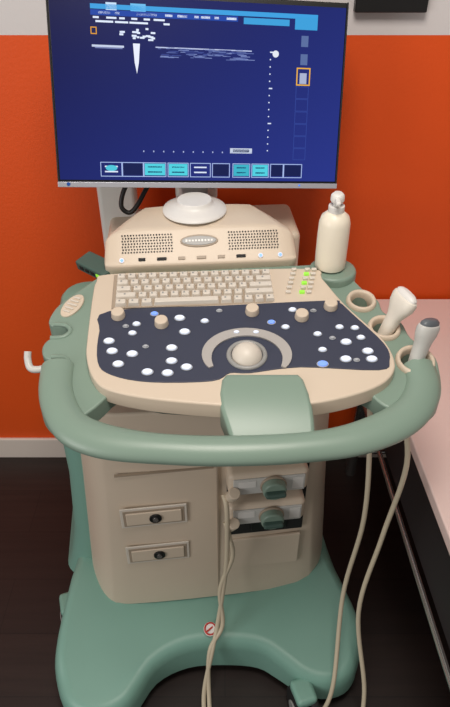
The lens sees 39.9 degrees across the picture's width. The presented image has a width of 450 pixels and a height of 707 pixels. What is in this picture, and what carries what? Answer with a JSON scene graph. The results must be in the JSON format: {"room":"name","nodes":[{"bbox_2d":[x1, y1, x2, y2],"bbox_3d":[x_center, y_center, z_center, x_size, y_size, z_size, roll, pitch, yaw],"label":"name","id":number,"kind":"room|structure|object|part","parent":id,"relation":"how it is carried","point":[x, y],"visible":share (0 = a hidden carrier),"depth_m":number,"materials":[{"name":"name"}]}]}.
{"room":"radiology room","nodes":[
{"label":"radiology room","id":0,"kind":"room"},
{"bbox_2d":[0,0,449,437],"bbox_3d":[0.000,-0.632,1.443,4.400,2.416,0.100,0,38,0],"label":"wall","id":1,"kind":"structure","parent":0,"point":[393,175],"depth_m":1.55,"materials":[{"name":"orange paint"}]},
{"bbox_2d":[0,438,385,456],"bbox_3d":[0.000,0.321,2.116,4.400,0.088,0.012,0,38,0],"label":"baseboard","id":2,"kind":"structure","parent":1,"relation":"attached to","point":[9,447],"depth_m":2.11,"materials":[{"name":"beige paint"}]},
{"bbox_2d":[353,0,428,12],"bbox_3d":[0.345,-0.847,1.195,0.150,0.336,0.024,0,38,0],"label":"picture frame","id":3,"kind":"object","parent":1,"relation":"attached to","point":[360,6],"visible":1,"depth_m":1.28,"materials":[{"name":"black plastic"}]},
{"bbox_2d":[0,457,449,706],"bbox_3d":[0.000,1.153,1.155,4.400,0.040,2.700,0,38,0],"label":"floor","id":4,"kind":"structure","parent":0,"point":[403,666],"depth_m":1.72,"materials":[{"name":"brown wood"}]},
{"bbox_2d":[24,187,440,706],"bbox_3d":[-0.049,0.180,1.342,0.807,1.257,0.858,0,38,0],"label":"machine","id":5,"kind":"object","parent":4,"relation":"on","point":[189,389],"visible":0.99,"depth_m":1.18,"materials":[{"name":"green plastic"}]},
{"bbox_3d":[-0.276,-0.086,1.123,0.033,0.005,0.060,15,51,19],"label":"insert plate","id":6,"kind":"part","parent":5,"relation":"part of","materials":[{"name":"beige plastic"}]},
{"bbox_3d":[-0.185,-0.069,1.074,0.025,0.014,0.025,0,49,0],"label":"knob","id":7,"kind":"part","parent":5,"relation":"part of","materials":[{"name":"beige plastic"}]},
{"bbox_2d":[121,233,172,253],"bbox_3d":[-0.147,-0.208,1.172,0.096,0.025,0.026,-3,38,-4],"label":"grille","id":8,"kind":"object","parent":5,"relation":"attached to","point":[131,243],"depth_m":1.17,"materials":[{"name":"beige plastic"}]},
{"bbox_3d":[-0.109,-0.054,1.062,0.025,0.014,0.025,0,49,0],"label":"knob","id":9,"kind":"part","parent":5,"relation":"part of","materials":[{"name":"beige plastic"}]},
{"bbox_2d":[46,0,348,223],"bbox_3d":[-0.038,-0.452,1.171,0.577,0.410,0.236,-5,38,-7],"label":"computer monitor","id":10,"kind":"object","parent":5,"relation":"attached to","point":[195,98],"visible":1,"depth_m":1.18,"materials":[{"name":"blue plastic"}]},
{"bbox_3d":[-0.062,-0.324,1.276,0.060,0.022,0.150,-4,38,-5],"label":"stand foot arm","id":11,"kind":"part","parent":10,"relation":"part of","materials":[{"name":"white plastic"}]},
{"bbox_2d":[108,204,299,265],"bbox_3d":[-0.050,-0.236,1.440,0.420,0.160,0.160,-3,38,-4],"label":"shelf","id":12,"kind":"object","parent":5,"relation":"attached to","point":[282,213],"depth_m":1.40,"materials":[{"name":"beige plastic"}]},
{"bbox_3d":[0.023,0.090,0.973,0.658,0.067,0.186,0,38,0],"label":"handle","id":13,"kind":"part","parent":5,"relation":"part of","materials":[{"name":"green plastic"}]},
{"bbox_2d":[39,265,440,431],"bbox_3d":[0.021,-0.019,1.087,0.669,0.104,0.377,0,38,0],"label":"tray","id":14,"kind":"object","parent":5,"relation":"on","point":[284,347],"depth_m":1.02,"materials":[{"name":"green plastic"}]},
{"bbox_3d":[0.048,-0.076,1.081,0.025,0.014,0.025,0,49,0],"label":"knob","id":15,"kind":"part","parent":5,"relation":"part of","materials":[{"name":"beige plastic"}]},
{"bbox_2d":[228,230,278,249],"bbox_3d":[0.054,-0.218,1.184,0.096,0.025,0.026,-3,38,-4],"label":"grille","id":16,"kind":"object","parent":5,"relation":"attached to","point":[237,239],"depth_m":1.19,"materials":[{"name":"beige plastic"}]},
{"bbox_3d":[0.089,0.338,1.302,0.145,0.044,0.004,-4,38,-6],"label":"plate","id":17,"kind":"part","parent":5,"relation":"part of","materials":[{"name":"grey plastic"}]},
{"bbox_3d":[0.089,0.262,1.243,0.145,0.044,0.004,-4,38,-6],"label":"plate","id":18,"kind":"part","parent":5,"relation":"part of","materials":[{"name":"grey plastic"}]},
{"bbox_3d":[0.098,0.345,1.294,0.048,0.048,0.022,-4,38,-6],"label":"lock knob","id":19,"kind":"part","parent":5,"relation":"part of","materials":[{"name":"green plastic"}]},
{"bbox_3d":[0.098,0.269,1.234,0.048,0.048,0.022,-4,38,-6],"label":"lock knob","id":20,"kind":"part","parent":5,"relation":"part of","materials":[{"name":"green plastic"}]},
{"bbox_3d":[0.133,-0.067,1.072,0.025,0.014,0.025,0,49,0],"label":"knob","id":21,"kind":"part","parent":5,"relation":"part of","materials":[{"name":"beige plastic"}]},
{"bbox_3d":[0.186,-0.086,1.089,0.025,0.014,0.025,0,49,0],"label":"knob","id":22,"kind":"part","parent":5,"relation":"part of","materials":[{"name":"beige plastic"}]},
{"bbox_2d":[309,261,355,287],"bbox_3d":[0.205,-0.151,1.189,0.090,0.030,0.090,0,38,0],"label":"tray","id":23,"kind":"object","parent":5,"relation":"on","point":[345,278],"depth_m":1.15,"materials":[{"name":"green plastic"}]},
{"bbox_2d":[315,191,350,272],"bbox_3d":[0.199,-0.224,1.134,0.058,0.149,0.058,0,38,0],"label":"bottle","id":24,"kind":"object","parent":5,"relation":"on","point":[333,233],"visible":1,"depth_m":1.12,"materials":[{"name":"beige plastic"}]},
{"bbox_2d":[323,286,416,706],"bbox_3d":[0.225,0.423,1.210,0.086,1.043,0.458,15,40,18],"label":"probe","id":25,"kind":"object","parent":5,"relation":"attached to","point":[402,303],"visible":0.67,"depth_m":1.20,"materials":[{"name":"white plastic"}]},
{"bbox_2d":[356,318,439,706],"bbox_3d":[0.290,0.462,1.171,0.075,1.028,0.415,11,39,14],"label":"probe","id":26,"kind":"object","parent":5,"relation":"attached to","point":[427,330],"visible":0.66,"depth_m":1.17,"materials":[{"name":"grey plastic"}]},
{"bbox_2d":[344,299,449,689],"bbox_3d":[0.836,0.492,1.441,0.928,0.650,1.266,0,38,0],"label":"exam table","id":27,"kind":"object","parent":4,"relation":"on","point":[425,495],"visible":0.51,"depth_m":1.30,"materials":[{"name":"laminate"}]},
{"bbox_3d":[0.420,0.222,1.950,0.036,0.450,0.036,0,38,0],"label":"leg","id":28,"kind":"part","parent":27,"relation":"part of","materials":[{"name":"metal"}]},
{"bbox_3d":[0.398,0.400,1.372,0.014,0.012,1.211,-1,38,-2],"label":"rail","id":29,"kind":"part","parent":27,"relation":"part of","materials":[{"name":"metal"}]}
]}

